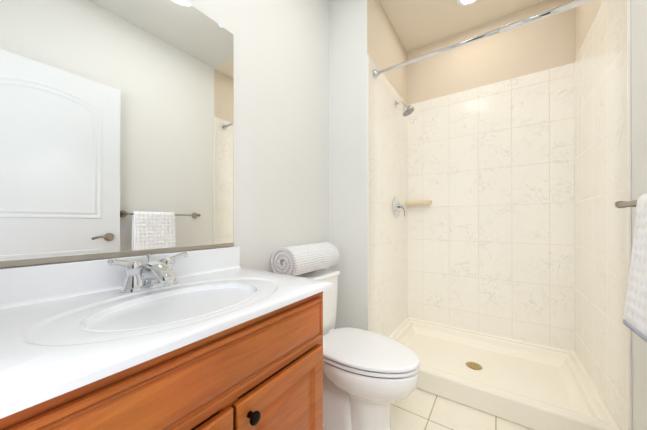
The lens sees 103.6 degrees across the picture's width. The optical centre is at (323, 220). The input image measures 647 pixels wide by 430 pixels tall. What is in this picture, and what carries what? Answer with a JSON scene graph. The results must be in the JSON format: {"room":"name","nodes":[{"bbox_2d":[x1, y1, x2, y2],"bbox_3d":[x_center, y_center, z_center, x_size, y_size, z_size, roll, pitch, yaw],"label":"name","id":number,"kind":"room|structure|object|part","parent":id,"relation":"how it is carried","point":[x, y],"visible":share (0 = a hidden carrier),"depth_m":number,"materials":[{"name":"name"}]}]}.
{"room":"bathroom","nodes":[
{"label":"bathroom","id":0,"kind":"room"},
{"bbox_2d":[0,0,328,272],"bbox_3d":[-0.228,-0.299,1.644,0.100,2.780,2.890,0,0,35],"label":"wall","id":1,"kind":"structure","parent":0,"point":[281,126],"depth_m":1.50,"materials":[{"name":"white paint"}]},
{"bbox_2d":[0,0,233,267],"bbox_3d":[-0.690,-0.399,0.874,0.010,1.042,0.888,0,0,35],"label":"mirror","id":2,"kind":"object","parent":1,"relation":"attached to","point":[116,128],"visible":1,"depth_m":0.85,"materials":[{"name":"clear glass"}]},
{"bbox_2d":[0,246,239,304],"bbox_3d":[-0.677,0.175,0.879,0.020,0.103,0.918,0,0,35],"label":"backsplash","id":3,"kind":"structure","parent":1,"relation":"attached to","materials":[{"name":"white stone"}]},
{"bbox_2d":[329,0,366,329],"bbox_3d":[0.174,-0.299,1.862,0.315,2.780,0.004,0,0,35],"label":"wall","id":4,"kind":"structure","parent":0,"point":[348,129],"depth_m":1.85,"materials":[{"name":"white paint"}]},
{"bbox_2d":[367,0,406,103],"bbox_3d":[0.441,-0.298,2.249,0.315,2.780,0.936,0,0,35],"label":"wall","id":5,"kind":"structure","parent":0,"point":[385,48],"depth_m":2.06,"materials":[{"name":"beige paint"}]},
{"bbox_2d":[367,54,368,330],"bbox_3d":[0.309,-0.034,1.770,0.012,2.249,0.016,0,0,35],"label":"trim","id":6,"kind":"structure","parent":5,"relation":"attached to","point":[367,192],"depth_m":1.76,"materials":[{"name":"white paint"}]},
{"bbox_2d":[369,57,407,336],"bbox_3d":[0.573,-0.097,2.156,0.008,2.113,0.938,0,0,35],"label":"wall tile","id":7,"kind":"structure","parent":5,"relation":"attached to","point":[388,230],"depth_m":2.06,"materials":[{"name":"beige tile"}]},
{"bbox_2d":[392,196,405,217],"bbox_3d":[0.671,-0.122,2.221,0.078,0.197,0.192,0,0,35],"label":"shower valve","id":8,"kind":"object","parent":7,"relation":"attached to","point":[397,206],"visible":1,"depth_m":2.21,"materials":[{"name":"silver metal"}]},
{"bbox_2d":[395,101,413,115],"bbox_3d":[0.703,-0.985,2.201,0.158,0.147,0.108,0,0,35],"label":"shower head","id":9,"kind":"object","parent":7,"relation":"attached to","point":[407,110],"visible":1,"depth_m":2.18},
{"bbox_2d":[373,0,594,78],"bbox_3d":[0.868,-1.075,1.523,1.197,0.062,0.062,0,0,35],"label":"curtain rod","id":10,"kind":"object","parent":7,"relation":"attached to","point":[539,16],"visible":1,"depth_m":1.44,"materials":[{"name":"silver metal"}]},
{"bbox_2d":[391,388,531,429],"bbox_3d":[0.444,1.119,1.179,1.730,0.060,2.890,0,0,35],"label":"floor","id":11,"kind":"structure","parent":0,"point":[418,409],"depth_m":1.42,"materials":[{"name":"tile"}]},
{"bbox_2d":[0,246,332,429],"bbox_3d":[-0.448,0.600,0.720,0.577,0.976,0.918,0,0,35],"label":"bathroom vanity","id":12,"kind":"object","parent":11,"relation":"on","point":[214,339],"visible":1,"depth_m":0.62,"materials":[{"name":"brown wood"}]},
{"bbox_2d":[107,251,187,292],"bbox_3d":[-0.548,0.171,0.841,0.158,0.117,0.243,0,0,35],"label":"faucet","id":13,"kind":"object","parent":12,"relation":"on","point":[157,276],"depth_m":0.82,"materials":[{"name":"silver metal"}]},
{"bbox_3d":[-0.274,0.617,0.590,0.004,0.702,0.856,0,0,35],"label":"frame","id":14,"kind":"part","parent":12,"relation":"part of","materials":[{"name":"brown wood"}]},
{"bbox_3d":[-0.247,0.346,0.572,0.021,0.140,0.846,0,0,35],"label":"drawer","id":15,"kind":"part","parent":12,"relation":"part of","materials":[{"name":"brown wood"}]},
{"bbox_3d":[-0.354,0.705,0.417,0.020,0.515,0.472,0,0,35],"label":"door","id":16,"kind":"part","parent":12,"relation":"part of","materials":[{"name":"brown wood"}]},
{"bbox_3d":[-0.234,0.698,0.626,0.019,0.510,0.040,0,0,35],"label":"frame","id":17,"kind":"part","parent":12,"relation":"part of","materials":[{"name":"brown wood"}]},
{"bbox_3d":[-0.264,0.431,0.583,0.019,0.025,0.816,0,0,35],"label":"frame","id":18,"kind":"part","parent":12,"relation":"part of","materials":[{"name":"brown wood"}]},
{"bbox_3d":[-0.175,0.488,0.634,0.030,0.032,0.032,0,0,35],"label":"knob","id":19,"kind":"part","parent":12,"relation":"part of","materials":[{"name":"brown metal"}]},
{"bbox_3d":[-0.112,0.706,0.769,0.020,0.515,0.366,0,0,35],"label":"door","id":20,"kind":"part","parent":12,"relation":"part of","materials":[{"name":"brown wood"}]},
{"bbox_3d":[-0.021,0.618,0.935,0.019,0.742,0.040,0,0,35],"label":"frame","id":21,"kind":"part","parent":12,"relation":"part of","materials":[{"name":"brown wood"}]},
{"bbox_2d":[296,268,419,429],"bbox_3d":[0.127,0.708,1.386,0.760,0.765,0.492,0,0,35],"label":"toilet","id":22,"kind":"object","parent":11,"relation":"on","point":[369,377],"visible":0.69,"depth_m":1.23,"materials":[{"name":"white ceramic"}]},
{"bbox_2d":[271,242,339,275],"bbox_3d":[-0.095,0.223,1.539,0.191,0.163,0.430,0,0,35],"label":"roll","id":23,"kind":"object","parent":22,"relation":"on","point":[296,260],"visible":1,"depth_m":1.40,"materials":[{"name":"white fabric"}]},
{"bbox_3d":[-0.100,0.340,1.543,0.210,0.028,0.492,0,0,35],"label":"tank lid","id":24,"kind":"part","parent":22,"relation":"part of","materials":[{"name":"white ceramic"}]},
{"bbox_3d":[-0.102,0.535,1.543,0.194,0.361,0.472,0,0,35],"label":"tank","id":25,"kind":"part","parent":22,"relation":"part of","materials":[{"name":"white ceramic"}]},
{"bbox_3d":[0.224,0.684,1.319,0.520,0.017,0.377,0,0,35],"label":"seat","id":26,"kind":"part","parent":22,"relation":"part of","materials":[{"name":"white plastic"}]},
{"bbox_3d":[0.224,0.894,1.318,0.515,0.391,0.378,0,0,35],"label":"bowl","id":27,"kind":"part","parent":22,"relation":"part of","materials":[{"name":"white ceramic"}]},
{"bbox_3d":[0.224,0.658,1.319,0.524,0.024,0.380,0,0,35],"label":"seat lid","id":28,"kind":"part","parent":22,"relation":"part of","materials":[{"name":"white plastic"}]},
{"bbox_2d":[389,317,619,429],"bbox_3d":[1.090,1.020,1.840,1.198,0.142,0.852,0,0,35],"label":"shower pan","id":29,"kind":"object","parent":11,"relation":"on","point":[533,386],"visible":0.92,"depth_m":1.66,"materials":[{"name":"white plastic"}]},
{"bbox_2d":[379,0,545,51],"bbox_3d":[0.968,-1.729,1.947,1.730,0.080,1.040,0,0,35],"label":"ceiling","id":30,"kind":"structure","parent":0,"point":[416,24],"depth_m":2.09,"materials":[{"name":"beige paint"}]},
{"bbox_2d":[457,0,477,6],"bbox_3d":[1.100,-1.685,1.917,0.172,0.007,0.172,0,0,35],"label":"recessed light","id":31,"kind":"object","parent":30,"relation":"attached to","point":[463,3],"visible":1,"depth_m":1.96,"materials":[{"name":"white paint"}]},
{"bbox_2d":[407,0,574,104],"bbox_3d":[1.235,-0.298,2.331,1.530,2.780,0.100,0,0,35],"label":"wall","id":32,"kind":"structure","parent":0,"point":[546,43],"depth_m":2.13,"materials":[{"name":"beige paint"}]},
{"bbox_2d":[408,63,574,351],"bbox_3d":[1.334,-0.097,2.196,1.199,2.113,0.008,0,0,35],"label":"wall tile","id":33,"kind":"structure","parent":32,"relation":"attached to","point":[491,225],"depth_m":2.11,"materials":[{"name":"beige tile"}]},
{"bbox_2d":[405,200,431,205],"bbox_3d":[0.903,-0.172,2.427,0.226,0.043,0.100,0,0,35],"label":"soap shelf","id":34,"kind":"object","parent":33,"relation":"attached to","point":[418,202],"visible":1,"depth_m":2.39,"materials":[{"name":"beige ceramic"}]},
{"bbox_2d":[575,0,646,429],"bbox_3d":[1.115,-0.302,0.720,0.100,2.780,2.890,0,0,35],"label":"wall","id":35,"kind":"structure","parent":0,"point":[639,149],"depth_m":1.03,"materials":[{"name":"white paint"}]},
{"bbox_2d":[574,0,626,429],"bbox_3d":[1.567,-0.098,1.470,0.008,2.113,0.940,0,0,35],"label":"wall tile","id":36,"kind":"structure","parent":35,"relation":"attached to","point":[600,183],"depth_m":1.35,"materials":[{"name":"beige tile"}]},
{"bbox_2d":[626,0,631,429],"bbox_3d":[1.296,-0.035,1.080,0.011,2.249,0.014,0,0,35],"label":"trim","id":37,"kind":"structure","parent":35,"relation":"attached to","point":[629,214],"depth_m":1.08,"materials":[{"name":"white paint"}]},
{"bbox_2d":[614,193,646,342],"bbox_3d":[0.943,0.110,0.691,0.152,0.405,0.672,0,0,35],"label":"towel rail","id":38,"kind":"object","parent":35,"relation":"attached to","point":[635,316],"visible":1,"depth_m":0.72,"materials":[{"name":"white fabric"}]},
{"bbox_3d":[1.137,-0.061,0.929,0.101,0.062,0.062,0,0,35],"label":"post","id":39,"kind":"part","parent":38,"relation":"part of","materials":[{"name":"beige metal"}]},
{"bbox_2d":[623,193,646,336],"bbox_3d":[0.861,0.107,0.623,0.088,0.384,0.315,0,0,35],"label":"towel","id":40,"kind":"object","parent":38,"relation":"hanging from","point":[635,310],"depth_m":0.72,"materials":[{"name":"white fabric"}]}
]}

